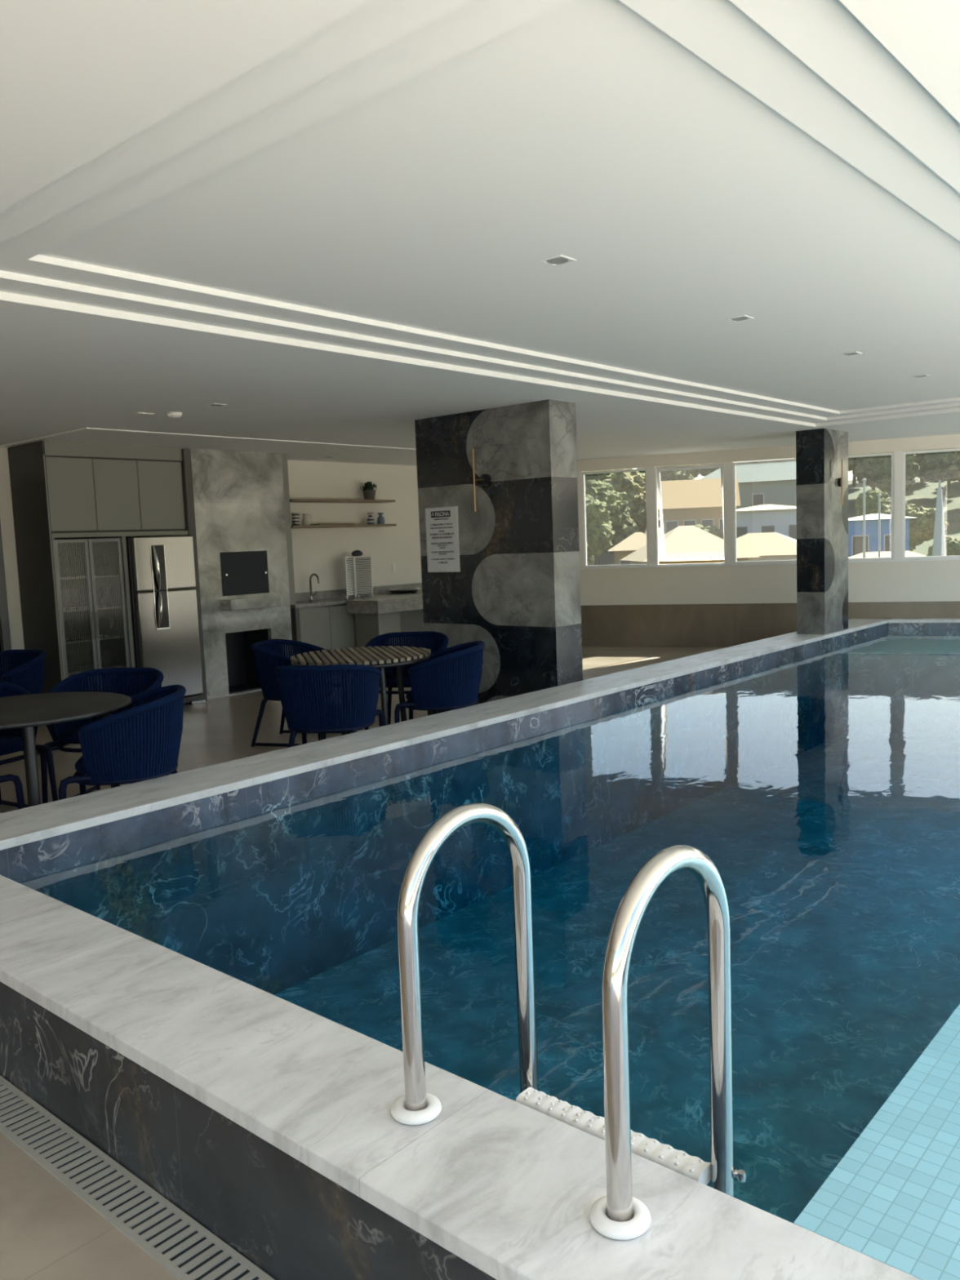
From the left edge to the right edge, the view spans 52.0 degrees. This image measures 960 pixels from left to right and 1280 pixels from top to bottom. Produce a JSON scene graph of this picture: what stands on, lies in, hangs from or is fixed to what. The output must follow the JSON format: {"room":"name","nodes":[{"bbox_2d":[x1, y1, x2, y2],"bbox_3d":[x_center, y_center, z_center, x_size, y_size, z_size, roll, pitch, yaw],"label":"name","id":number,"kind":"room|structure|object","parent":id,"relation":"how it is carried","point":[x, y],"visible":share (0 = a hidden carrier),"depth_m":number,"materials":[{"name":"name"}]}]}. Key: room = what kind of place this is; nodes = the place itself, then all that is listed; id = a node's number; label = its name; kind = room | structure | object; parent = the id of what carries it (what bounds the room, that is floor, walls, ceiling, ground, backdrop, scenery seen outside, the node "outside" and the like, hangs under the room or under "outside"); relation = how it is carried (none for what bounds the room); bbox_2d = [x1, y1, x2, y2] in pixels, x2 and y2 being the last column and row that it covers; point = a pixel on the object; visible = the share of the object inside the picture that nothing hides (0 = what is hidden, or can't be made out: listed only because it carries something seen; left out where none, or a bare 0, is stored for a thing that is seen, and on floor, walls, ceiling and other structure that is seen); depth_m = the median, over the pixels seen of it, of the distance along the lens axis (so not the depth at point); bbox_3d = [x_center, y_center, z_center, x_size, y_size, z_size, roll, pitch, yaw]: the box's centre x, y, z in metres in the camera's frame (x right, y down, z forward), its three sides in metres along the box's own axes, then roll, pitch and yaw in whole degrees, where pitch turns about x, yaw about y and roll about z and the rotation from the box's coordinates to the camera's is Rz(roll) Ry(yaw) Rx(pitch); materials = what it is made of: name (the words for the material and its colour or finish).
{"room":"indoor swimming pool","nodes":[
{"label":"indoor swimming pool","id":0,"kind":"room"},
{"bbox_2d":[0,446,422,649],"bbox_3d":[-4.654,-0.791,9.113,0.200,1.995,14.163,3,8,41],"label":"wall","id":1,"kind":"structure","parent":0,"point":[322,552],"depth_m":12.28,"materials":[{"name":"beige paint"}]},
{"bbox_2d":[0,520,11,671],"bbox_3d":[-4.766,-0.366,8.905,0.131,2.350,0.900,3,8,41],"label":"door","id":2,"kind":"structure","parent":1,"relation":"in","point":[5,636],"depth_m":9.19,"materials":[{"name":"grey metal"}]},
{"bbox_2d":[0,427,416,466],"bbox_3d":[-1.631,-2.110,11.146,1.620,0.011,6.770,3,8,41],"label":"trim","id":3,"kind":"structure","parent":1,"relation":"attached to","point":[295,450],"depth_m":9.80,"materials":[{"name":"white paint"}]},
{"bbox_2d":[289,498,395,502],"bbox_3d":[-1.730,-1.708,12.099,0.250,0.028,1.680,3,8,41],"label":"wall shelf","id":4,"kind":"object","parent":1,"relation":"attached to","point":[291,500],"visible":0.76,"depth_m":11.98,"materials":[{"name":"brown wood"}]},
{"bbox_2d":[360,481,377,499],"bbox_3d":[-1.398,-1.891,12.440,0.230,0.242,0.204,3,8,41],"label":"potted plant","id":5,"kind":"object","parent":4,"relation":"on","point":[369,493],"visible":0.95,"depth_m":12.39,"materials":[{"name":"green plant"}]},
{"bbox_2d":[291,524,396,528],"bbox_3d":[-1.718,-1.404,12.129,0.250,0.028,1.680,3,8,41],"label":"wall shelf","id":6,"kind":"object","parent":1,"relation":"attached to","point":[349,525],"visible":0.76,"depth_m":12.01,"materials":[{"name":"brown wood"}]},
{"bbox_2d":[290,512,300,525],"bbox_3d":[-2.170,-1.423,11.587,0.103,0.150,0.104,3,8,41],"label":"cup","id":7,"kind":"object","parent":6,"relation":"on","point":[295,516],"visible":0.98,"depth_m":11.55,"materials":[{"name":"ceramic"}]},
{"bbox_2d":[302,513,311,524],"bbox_3d":[-2.060,-1.434,11.706,0.116,0.140,0.100,-4,6,-13],"label":"pitcher","id":8,"kind":"object","parent":6,"relation":"on","point":[305,521],"visible":0.94,"depth_m":11.67,"materials":[{"name":"beige ceramic"}]},
{"bbox_2d":[310,523,355,524],"bbox_3d":[-1.797,-1.411,12.004,0.180,0.016,0.560,3,8,41],"label":"serving board","id":9,"kind":"object","parent":6,"relation":"on","point":[319,523],"visible":0.73,"depth_m":11.90,"materials":[{"name":"brown wood"}]},
{"bbox_2d":[366,512,374,524],"bbox_3d":[-1.389,-1.540,12.485,0.099,0.145,0.100,3,8,41],"label":"vase","id":10,"kind":"object","parent":6,"relation":"on","point":[370,520],"visible":0.95,"depth_m":12.45,"materials":[{"name":"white ceramic"}]},
{"bbox_2d":[377,512,385,524],"bbox_3d":[-1.272,-1.558,12.620,0.103,0.145,0.104,3,8,41],"label":"vase","id":11,"kind":"object","parent":6,"relation":"on","point":[380,519],"visible":0.94,"depth_m":12.58,"materials":[{"name":"blue ceramic"}]},
{"bbox_2d":[0,646,725,1279],"bbox_3d":[0.566,0.857,7.059,10.900,0.120,17.566,3,8,41],"label":"floor","id":12,"kind":"structure","parent":0,"point":[47,1232],"depth_m":2.48,"materials":[{"name":"tile"}]},
{"bbox_2d":[0,773,25,808],"bbox_3d":[-2.775,0.731,5.034,0.671,0.799,0.630,3,8,41],"label":"armchair","id":13,"kind":"object","parent":12,"relation":"on","point":[16,780],"visible":0.54,"depth_m":5.07,"materials":[{"name":"blue metal"}]},
{"bbox_2d":[0,680,57,807],"bbox_3d":[-2.927,0.666,5.737,0.630,0.799,0.671,2,7,35],"label":"armchair","id":14,"kind":"object","parent":12,"relation":"on","point":[11,740],"visible":0.44,"depth_m":5.80,"materials":[{"name":"blue wicker"}]},
{"bbox_2d":[0,735,23,755],"bbox_3d":[-2.907,0.627,5.718,0.470,0.052,0.490,2,7,35],"label":"seat cushion","id":15,"kind":"object","parent":14,"relation":"on","point":[9,744],"depth_m":5.69,"materials":[{"name":"blue fabric"}]},
{"bbox_2d":[0,648,58,759],"bbox_3d":[-3.713,0.504,7.647,0.671,0.799,0.630,1,6,27],"label":"armchair","id":16,"kind":"object","parent":12,"relation":"on","point":[25,667],"visible":0.52,"depth_m":7.62,"materials":[{"name":"blue wicker"}]},
{"bbox_2d":[0,691,131,807],"bbox_3d":[-2.355,0.723,5.169,1.040,0.751,1.040,3,8,41],"label":"round table","id":17,"kind":"object","parent":12,"relation":"on","point":[24,712],"visible":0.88,"depth_m":5.00,"materials":[{"name":"black stone"}]},
{"bbox_2d":[54,537,129,717],"bbox_3d":[-3.813,-0.113,9.376,0.618,1.680,0.650,3,8,41],"label":"display cabinet","id":18,"kind":"object","parent":12,"relation":"on","point":[87,651],"visible":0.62,"depth_m":9.34,"materials":[{"name":"grey glass"}]},
{"bbox_2d":[66,653,78,671],"bbox_3d":[-3.825,0.216,9.210,0.120,0.160,0.120,3,8,41],"label":"glass jar","id":19,"kind":"object","parent":18,"relation":"on","point":[69,654],"visible":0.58,"depth_m":9.19,"materials":[{"name":"clear glass"}]},
{"bbox_2d":[60,574,119,579],"bbox_3d":[-3.848,-0.594,9.341,0.525,0.014,0.624,3,8,41],"label":"shelf","id":20,"kind":"object","parent":18,"relation":"attached to","point":[83,576],"depth_m":9.30,"materials":[{"name":"grey"}]},
{"bbox_2d":[62,605,121,612],"bbox_3d":[-3.836,-0.295,9.371,0.525,0.014,0.624,3,8,41],"label":"shelf","id":21,"kind":"object","parent":18,"relation":"attached to","point":[114,608],"depth_m":9.32,"materials":[{"name":"grey glass"}]},
{"bbox_2d":[65,634,123,644],"bbox_3d":[-3.825,-0.007,9.400,0.525,0.014,0.624,3,8,41],"label":"shelf","id":22,"kind":"object","parent":18,"relation":"attached to","point":[117,637],"depth_m":9.35,"materials":[{"name":"grey glass"}]},
{"bbox_2d":[68,663,125,675],"bbox_3d":[-3.814,0.281,9.429,0.525,0.014,0.624,3,8,41],"label":"shelf","id":23,"kind":"object","parent":18,"relation":"attached to","point":[117,665],"depth_m":9.40,"materials":[{"name":"grey"}]},
{"bbox_2d":[101,649,112,667],"bbox_3d":[-3.596,0.180,9.473,0.120,0.160,0.120,3,8,41],"label":"glass jar","id":24,"kind":"object","parent":18,"relation":"on","point":[111,664],"visible":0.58,"depth_m":9.45,"materials":[{"name":"clear glass"}]},
{"bbox_2d":[40,667,164,804],"bbox_3d":[-2.293,0.606,6.090,0.671,0.799,0.630,-2,6,6],"label":"armchair","id":25,"kind":"object","parent":12,"relation":"on","point":[129,682],"visible":0.42,"depth_m":6.27,"materials":[{"name":"blue metal"}]},
{"bbox_2d":[61,725,82,743],"bbox_3d":[-2.297,0.569,6.060,0.490,0.052,0.470,-2,6,6],"label":"seat cushion","id":26,"kind":"object","parent":25,"relation":"on","point":[70,736],"depth_m":5.89,"materials":[{"name":"blue fabric"}]},
{"bbox_2d":[7,440,207,700],"bbox_3d":[-3.601,-0.589,9.631,0.710,2.560,1.495,3,8,41],"label":"tall cabinet","id":27,"kind":"object","parent":12,"relation":"on","point":[60,490],"visible":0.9,"depth_m":9.16,"materials":[{"name":"grey laminate"}]},
{"bbox_2d":[58,684,186,799],"bbox_3d":[-1.871,0.674,5.252,0.630,0.799,0.671,-3,6,-12],"label":"armchair","id":28,"kind":"object","parent":12,"relation":"on","point":[140,741],"visible":0.9,"depth_m":4.98,"materials":[{"name":"blue wicker"}]},
{"bbox_2d":[75,755,86,774],"bbox_3d":[-1.898,0.636,5.242,0.470,0.052,0.490,-3,6,-12],"label":"seat cushion","id":29,"kind":"object","parent":28,"relation":"on","point":[80,766],"depth_m":5.05,"materials":[{"name":"blue fabric"}]},
{"bbox_2d":[0,1075,274,1279],"bbox_3d":[-0.457,1.345,1.996,5.600,0.010,0.122,3,8,41],"label":"drain grate","id":30,"kind":"object","parent":12,"relation":"on","point":[186,1249],"visible":1,"depth_m":2.33,"materials":[{"name":"grey plastic"}]},
{"bbox_2d":[125,535,205,704],"bbox_3d":[-3.281,-0.183,9.846,0.763,1.685,0.665,3,8,41],"label":"refrigerator","id":31,"kind":"object","parent":12,"relation":"on","point":[162,575],"visible":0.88,"depth_m":9.61,"materials":[{"name":"silver metal"}]},
{"bbox_2d":[185,448,295,699],"bbox_3d":[-2.658,-0.728,10.647,0.800,2.560,1.262,3,8,41],"label":"barbecue","id":32,"kind":"object","parent":12,"relation":"on","point":[242,499],"visible":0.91,"depth_m":10.44,"materials":[{"name":"concrete"}]},
{"bbox_2d":[250,639,350,746],"bbox_3d":[-1.444,0.404,7.774,0.630,0.799,0.671,-1,6,14],"label":"armchair","id":33,"kind":"object","parent":12,"relation":"on","point":[268,655],"visible":0.48,"depth_m":7.59,"materials":[{"name":"blue metal"}]},
{"bbox_2d":[274,664,384,747],"bbox_3d":[-0.969,0.525,6.397,0.671,0.799,0.630,-2,6,6],"label":"armchair","id":34,"kind":"object","parent":12,"relation":"on","point":[307,705],"visible":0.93,"depth_m":6.14,"materials":[{"name":"blue metal"}]},
{"bbox_2d":[289,582,423,675],"bbox_3d":[-1.237,-0.172,12.462,0.600,0.985,3.200,3,8,41],"label":"base cabinet","id":35,"kind":"object","parent":12,"relation":"on","point":[324,622],"depth_m":11.54,"materials":[{"name":"grey laminate"}]},
{"bbox_2d":[309,573,319,600],"bbox_3d":[-1.989,-0.639,11.843,0.166,0.324,0.056,-7,8,-42],"label":"tap","id":36,"kind":"object","parent":35,"relation":"on","point":[313,574],"visible":1,"depth_m":11.80,"materials":[{"name":"silver metal"}]},
{"bbox_2d":[289,590,422,608],"bbox_3d":[-1.251,-0.545,12.425,0.600,0.035,3.200,3,8,41],"label":"countertop","id":37,"kind":"structure","parent":35,"relation":"on","point":[340,602],"depth_m":11.60,"materials":[{"name":"grey stone"}]},
{"bbox_2d":[344,555,373,598],"bbox_3d":[-1.532,-0.791,12.269,0.104,0.507,0.448,3,8,41],"label":"rack","id":38,"kind":"object","parent":35,"relation":"on","point":[362,576],"visible":1,"depth_m":12.33,"materials":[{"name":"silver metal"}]},
{"bbox_2d":[351,550,363,555],"bbox_3d":[-1.530,-1.083,12.255,0.100,0.075,0.170,3,8,41],"label":"oven mitt","id":39,"kind":"object","parent":38,"relation":"on","point":[357,553],"visible":1,"depth_m":12.21,"materials":[{"name":"black"}]},
{"bbox_2d":[290,645,431,740],"bbox_3d":[-0.838,0.472,7.080,1.000,0.751,1.000,3,8,41],"label":"table","id":40,"kind":"object","parent":12,"relation":"on","point":[397,656],"visible":0.76,"depth_m":6.89,"materials":[{"name":"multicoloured wood"}]},
{"bbox_2d":[346,593,422,665],"bbox_3d":[-0.638,-0.129,12.300,0.540,0.886,2.200,3,8,41],"label":"base cabinet","id":41,"kind":"object","parent":12,"relation":"on","point":[375,617],"visible":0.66,"depth_m":11.54,"materials":[{"name":"grey stone"}]},
{"bbox_2d":[346,593,422,613],"bbox_3d":[-0.652,-0.492,12.264,0.540,0.156,2.200,3,8,41],"label":"countertop","id":42,"kind":"structure","parent":41,"relation":"on","point":[390,604],"depth_m":11.51,"materials":[{"name":"grey stone"}]},
{"bbox_2d":[388,586,419,593],"bbox_3d":[-0.985,-0.642,12.787,0.412,0.065,0.410,-3,6,-4],"label":"pan","id":43,"kind":"object","parent":41,"relation":"on","point":[408,590],"visible":1,"depth_m":12.65,"materials":[{"name":"black metal"}]},
{"bbox_2d":[364,631,448,729],"bbox_3d":[-0.577,0.359,7.895,0.671,0.799,0.630,-1,6,9],"label":"armchair","id":44,"kind":"object","parent":12,"relation":"on","point":[434,641],"visible":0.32,"depth_m":8.11,"materials":[{"name":"blue metal"}]},
{"bbox_2d":[385,673,410,687],"bbox_3d":[-0.582,0.322,7.865,0.490,0.052,0.470,-1,6,9],"label":"seat cushion","id":45,"kind":"object","parent":44,"relation":"on","point":[391,679],"depth_m":7.69,"materials":[{"name":"blue fabric"}]},
{"bbox_2d":[394,640,484,723],"bbox_3d":[-0.265,0.428,7.093,0.630,0.799,0.671,-2,6,6],"label":"armchair","id":46,"kind":"object","parent":12,"relation":"on","point":[451,677],"visible":0.91,"depth_m":6.81,"materials":[{"name":"blue metal"}]},
{"bbox_2d":[405,689,413,702],"bbox_3d":[-0.292,0.388,7.092,0.470,0.052,0.490,-2,6,6],"label":"seat cushion","id":47,"kind":"object","parent":46,"relation":"on","point":[410,695],"depth_m":6.95,"materials":[{"name":"blue fabric"}]},
{"bbox_2d":[0,617,959,1279],"bbox_3d":[3.857,0.964,7.042,5.812,1.320,13.201,3,8,41],"label":"swimming pool","id":48,"kind":"object","parent":12,"relation":"in","point":[199,967],"visible":0.92,"depth_m":4.67,"materials":[{"name":"liquid"}]},
{"bbox_2d":[391,802,746,1239],"bbox_3d":[0.172,1.105,1.970,0.614,1.496,0.461,3,8,41],"label":"pool ladder","id":49,"kind":"object","parent":48,"relation":"attached to","point":[618,1215],"visible":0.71,"depth_m":1.92,"materials":[{"name":"silver metal"}]},
{"bbox_2d":[795,428,848,634],"bbox_3d":[3.797,-1.192,10.901,0.310,2.200,0.685,3,8,41],"label":"column","id":50,"kind":"structure","parent":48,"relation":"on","point":[822,520],"depth_m":10.68,"materials":[{"name":"stone"}]},
{"bbox_2d":[837,458,843,505],"bbox_3d":[3.946,-1.728,10.772,0.058,0.500,0.149,0,6,23],"label":"wall light","id":51,"kind":"object","parent":50,"relation":"attached to","point":[840,481],"visible":1,"depth_m":10.71,"materials":[{"name":"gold metal"}]},
{"bbox_2d":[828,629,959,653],"bbox_3d":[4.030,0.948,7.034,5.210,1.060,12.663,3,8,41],"label":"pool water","id":52,"kind":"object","parent":48,"relation":"in","point":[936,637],"visible":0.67,"depth_m":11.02,"materials":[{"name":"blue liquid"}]},
{"bbox_2d":[414,399,582,715],"bbox_3d":[0.144,-0.594,8.204,1.430,2.570,0.345,3,8,41],"label":"column","id":53,"kind":"structure","parent":12,"relation":"on","point":[516,590],"depth_m":7.88,"materials":[{"name":"stone"}]},
{"bbox_2d":[425,506,460,572],"bbox_3d":[-0.320,-0.849,8.334,0.370,0.545,0.012,3,8,41],"label":"wall sign","id":54,"kind":"object","parent":53,"relation":"attached to","point":[442,523],"visible":1,"depth_m":8.33,"materials":[{"name":"grey"}]},
{"bbox_2d":[471,448,491,511],"bbox_3d":[0.021,-1.294,7.958,0.149,0.500,0.058,0,6,23],"label":"wall light","id":55,"kind":"object","parent":53,"relation":"attached to","point":[485,479],"visible":1,"depth_m":7.94,"materials":[{"name":"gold metal"}]},
{"bbox_2d":[0,0,959,460],"bbox_3d":[0.494,-1.915,6.804,10.920,0.310,17.686,3,8,41],"label":"ceiling","id":56,"kind":"structure","parent":0,"point":[326,221],"depth_m":3.44,"materials":[{"name":"white paint"}]},
{"bbox_2d":[165,411,182,418],"bbox_3d":[-2.309,-1.695,7.429,0.120,0.040,0.120,3,8,41],"label":"smoke detector","id":57,"kind":"object","parent":56,"relation":"attached to","point":[173,415],"visible":1,"depth_m":7.39,"materials":[{"name":"white plastic"}]},
{"bbox_2d":[204,403,226,406],"bbox_3d":[-1.904,-1.695,7.100,0.110,0.004,0.110,3,8,41],"label":"recessed light","id":58,"kind":"object","parent":56,"relation":"in","point":[212,404],"visible":1,"depth_m":7.10,"materials":[{"name":"white metal"}]},
{"bbox_2d":[538,254,576,266],"bbox_3d":[0.321,-1.563,4.054,0.110,0.004,0.110,3,8,41],"label":"recessed light","id":59,"kind":"object","parent":56,"relation":"in","point":[560,260],"visible":1,"depth_m":4.05,"materials":[{"name":"white metal"}]},
{"bbox_2d":[725,315,754,322],"bbox_3d":[1.398,-1.728,5.293,0.110,0.004,0.110,3,8,41],"label":"recessed light","id":60,"kind":"object","parent":56,"relation":"in","point":[743,317],"visible":1,"depth_m":5.29,"materials":[{"name":"white metal"}]},
{"bbox_2d":[839,351,862,356],"bbox_3d":[2.449,-1.890,6.501,0.110,0.004,0.110,3,8,41],"label":"recessed light","id":61,"kind":"object","parent":56,"relation":"in","point":[855,353],"visible":1,"depth_m":6.50,"materials":[{"name":"white metal"}]},
{"bbox_2d":[577,434,959,605],"bbox_3d":[5.054,-1.518,12.143,11.501,2.095,0.080,0,6,22],"label":"wall","id":62,"kind":"structure","parent":0,"point":[938,580],"depth_m":12.78,"materials":[{"name":"beige paint"}]},
{"bbox_2d":[581,468,648,568],"bbox_3d":[1.853,-1.654,13.441,0.915,1.310,0.060,0,6,22],"label":"window","id":63,"kind":"structure","parent":62,"relation":"in","point":[585,566],"depth_m":13.47,"materials":[{"name":"white metal"}]},
{"bbox_2d":[654,462,725,565],"bbox_3d":[2.842,-1.666,13.179,0.915,1.310,0.337,0,6,22],"label":"window","id":64,"kind":"structure","parent":62,"relation":"in","point":[657,475],"depth_m":13.16,"materials":[{"name":"white metal"}]},
{"bbox_2d":[577,450,902,568],"bbox_3d":[5.139,-1.647,12.091,10.250,1.325,0.075,0,6,22],"label":"window frame","id":65,"kind":"structure","parent":62,"relation":"attached to","point":[898,455],"depth_m":12.84,"materials":[{"name":"white paint"}]},
{"bbox_2d":[732,458,796,564],"bbox_3d":[3.731,-1.649,12.671,0.915,1.310,0.060,0,6,22],"label":"window","id":66,"kind":"structure","parent":62,"relation":"in","point":[734,464],"depth_m":12.77,"materials":[{"name":"white metal"}]},
{"bbox_2d":[579,558,959,569],"bbox_3d":[5.072,-0.983,12.193,11.501,0.020,0.110,0,6,22],"label":"trim","id":67,"kind":"structure","parent":62,"relation":"attached to","point":[932,559],"depth_m":12.77,"materials":[{"name":"white metal"}]},
{"bbox_2d":[581,600,959,647],"bbox_3d":[5.119,0.257,12.314,11.501,1.475,0.087,0,6,22],"label":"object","id":68,"kind":"structure","parent":62,"relation":"attached to","point":[679,625],"depth_m":13.08,"materials":[{"name":"ceramic"}]},
{"bbox_2d":[848,452,893,560],"bbox_3d":[4.670,-1.646,12.286,0.915,1.310,0.060,0,6,22],"label":"window","id":69,"kind":"structure","parent":62,"relation":"in","point":[891,454],"depth_m":12.12,"materials":[{"name":"white metal"}]},
{"bbox_2d":[902,448,959,559],"bbox_3d":[5.609,-1.643,11.901,0.915,1.310,0.060,0,6,22],"label":"window","id":70,"kind":"structure","parent":62,"relation":"in","point":[904,453],"depth_m":12.00,"materials":[{"name":"white metal"}]},
{"label":"outside","id":71,"kind":"structure","parent":0,"visible":0},
{"bbox_2d":[597,476,959,564],"bbox_3d":[3.212,-1.873,3.616,600.000,11.996,600.000,3,8,41],"label":"ground","id":72,"kind":"structure","parent":71,"point":[924,495],"depth_m":106.24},
{"bbox_2d":[585,493,614,565],"bbox_3d":[6.091,-5.795,65.526,6.370,7.926,4.571,2,7,36],"label":"tree","id":73,"kind":"object","parent":72,"relation":"on","point":[599,534],"visible":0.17,"depth_m":63.27,"materials":[{"name":"green plant"}]},
{"bbox_2d":[582,469,617,481],"bbox_3d":[13.871,-16.335,110.494,5.559,7.923,6.890,-2,6,6],"label":"tree","id":74,"kind":"object","parent":72,"relation":"on","point":[601,477],"visible":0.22,"depth_m":107.57,"materials":[{"name":"green plant"}]},
{"bbox_2d":[585,480,639,564],"bbox_3d":[11.174,-9.831,87.500,6.234,8.808,7.518,-2,6,0],"label":"tree","id":75,"kind":"object","parent":72,"relation":"on","point":[624,526],"visible":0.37,"depth_m":85.52,"materials":[{"name":"green plant"}]},
{"bbox_2d":[608,532,646,564],"bbox_3d":[11.932,-5.824,73.829,4.600,4.500,4.600,-1,6,8],"label":"house","id":76,"kind":"structure","parent":72,"relation":"on","point":[637,540],"depth_m":72.22,"materials":[{"name":"brown"}]},
{"bbox_2d":[603,469,660,533],"bbox_3d":[13.708,-12.190,95.689,6.843,8.771,7.630,-3,6,-10],"label":"tree","id":77,"kind":"object","parent":72,"relation":"on","point":[633,483],"visible":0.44,"depth_m":93.03,"materials":[{"name":"green plant"}]},
{"bbox_2d":[640,463,706,478],"bbox_3d":[22.761,-19.386,117.657,7.591,8.726,6.808,2,7,34],"label":"tree","id":78,"kind":"object","parent":72,"relation":"on","point":[695,473],"visible":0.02,"depth_m":116.94,"materials":[{"name":"green plant"}]},
{"bbox_2d":[655,465,693,480],"bbox_3d":[21.018,-16.518,109.672,5.483,7.765,5.451,0,6,24],"label":"tree","id":79,"kind":"object","parent":72,"relation":"on","point":[681,474],"visible":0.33,"depth_m":107.52,"materials":[{"name":"green plant"}]},
{"bbox_2d":[620,525,760,564],"bbox_3d":[11.395,-3.880,54.175,6.200,4.800,6.000,-3,6,-3],"label":"house","id":80,"kind":"structure","parent":72,"relation":"on","point":[682,541],"depth_m":52.25,"materials":[{"name":"brown"}]},
{"bbox_2d":[657,477,740,534],"bbox_3d":[19.521,-10.555,88.174,7.000,7.600,8.000,-1,6,12],"label":"house","id":81,"kind":"structure","parent":72,"relation":"on","point":[694,501],"depth_m":85.18,"materials":[{"name":"brown paint"}]},
{"bbox_2d":[692,524,724,539],"bbox_3d":[17.157,-6.347,76.194,4.246,5.284,3.048,-3,6,-4],"label":"tree","id":82,"kind":"object","parent":72,"relation":"on","point":[713,530],"visible":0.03,"depth_m":75.56,"materials":[{"name":"green plant"}]},
{"bbox_2d":[700,457,796,509],"bbox_3d":[28.076,-14.060,97.581,13.000,8.100,9.000,0,6,23],"label":"house","id":83,"kind":"structure","parent":72,"relation":"on","point":[766,483],"depth_m":93.90,"materials":[{"name":"grey paint"}]},
{"bbox_2d":[720,504,796,539],"bbox_3d":[22.813,-7.716,78.364,7.000,6.100,7.000,-1,6,14],"label":"house","id":84,"kind":"structure","parent":72,"relation":"on","point":[780,519],"depth_m":75.32,"materials":[{"name":"grey"}]},
{"bbox_2d":[736,532,796,560],"bbox_3d":[16.985,-4.298,59.248,7.000,4.300,6.000,1,6,25],"label":"house","id":85,"kind":"structure","parent":72,"relation":"on","point":[770,546],"depth_m":57.20,"materials":[{"name":"grey"}]},
{"bbox_2d":[848,454,856,486],"bbox_3d":[46.301,-22.169,121.479,5.788,8.196,5.754,1,7,30],"label":"tree","id":86,"kind":"object","parent":72,"relation":"on","point":[854,479],"visible":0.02,"depth_m":121.60,"materials":[{"name":"green plant"}]},
{"bbox_2d":[848,453,876,490],"bbox_3d":[44.425,-19.294,111.130,7.499,8.621,6.726,-5,6,-27],"label":"tree","id":87,"kind":"object","parent":72,"relation":"on","point":[861,469],"visible":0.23,"depth_m":108.71,"materials":[{"name":"green plant"}]},
{"bbox_2d":[862,478,866,558],"bbox_3d":[19.994,-4.998,51.209,0.183,6.800,0.192,3,8,41],"label":"flag pole","id":88,"kind":"object","parent":72,"relation":"on","point":[864,480],"visible":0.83,"depth_m":51.04,"materials":[{"name":"grey metal"}]},
{"bbox_2d":[854,488,891,516],"bbox_3d":[35.150,-9.956,86.063,4.532,6.459,5.617,1,6,26],"label":"tree","id":89,"kind":"object","parent":72,"relation":"on","point":[871,495],"visible":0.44,"depth_m":84.52,"materials":[{"name":"green plant"}]},
{"bbox_2d":[877,493,880,557],"bbox_3d":[20.790,-4.620,51.233,0.152,6.000,0.160,3,8,41],"label":"flag pole","id":90,"kind":"object","parent":72,"relation":"on","point":[879,494],"visible":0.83,"depth_m":51.06,"materials":[{"name":"grey metal"}]},
{"bbox_2d":[848,513,915,557],"bbox_3d":[27.121,-5.945,67.528,5.000,5.400,5.000,0,6,20],"label":"house","id":91,"kind":"structure","parent":72,"relation":"on","point":[855,524],"depth_m":65.65,"materials":[{"name":"blue"}]},
{"bbox_2d":[848,551,926,558],"bbox_3d":[24.339,-3.796,58.913,7.000,3.000,5.000,0,6,20],"label":"house","id":92,"kind":"structure","parent":72,"relation":"on","point":[908,553],"depth_m":58.36,"materials":[{"name":"brown"}]},
{"bbox_2d":[866,449,922,493],"bbox_3d":[43.242,-16.762,102.456,6.154,8.715,6.118,-6,7,-35],"label":"tree","id":93,"kind":"object","parent":72,"relation":"on","point":[881,466],"visible":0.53,"depth_m":101.04,"materials":[{"name":"green plant"}]},
{"bbox_2d":[877,500,949,551],"bbox_3d":[33.904,-8.098,78.780,5.019,6.432,5.596,-5,6,-24],"label":"tree","id":94,"kind":"object","parent":72,"relation":"on","point":[921,527],"visible":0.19,"depth_m":76.88,"materials":[{"name":"green plant"}]},
{"bbox_2d":[915,449,924,483],"bbox_3d":[52.666,-21.877,117.283,6.928,7.964,6.214,-4,6,-21],"label":"tree","id":95,"kind":"object","parent":72,"relation":"on","point":[920,462],"visible":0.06,"depth_m":116.46,"materials":[{"name":"green plant"}]},
{"bbox_2d":[916,447,958,493],"bbox_3d":[50.988,-19.242,108.152,5.460,7.782,6.767,-2,6,-2],"label":"tree","id":96,"kind":"object","parent":72,"relation":"on","point":[936,465],"visible":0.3,"depth_m":106.40,"materials":[{"name":"green plant"}]},
{"bbox_2d":[932,480,946,555],"bbox_3d":[13.168,-2.110,28.227,0.390,4.900,0.400,3,8,41],"label":"closed parasol","id":97,"kind":"object","parent":72,"relation":"on","point":[939,540],"visible":0.44,"depth_m":28.02,"materials":[{"name":"grey fabric"}]},
{"bbox_2d":[926,535,959,555],"bbox_3d":[27.242,-3.998,57.195,2.370,4.110,3.303,1,6,27],"label":"tree","id":98,"kind":"object","parent":72,"relation":"on","point":[952,546],"visible":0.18,"depth_m":55.93,"materials":[{"name":"green plant"}]},
{"bbox_2d":[947,447,959,481],"bbox_3d":[50.805,-16.841,99.807,7.572,8.704,6.791,-4,6,-21],"label":"tree","id":99,"kind":"object","parent":72,"relation":"on","point":[954,468],"visible":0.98,"depth_m":98.69,"materials":[{"name":"green plant"}]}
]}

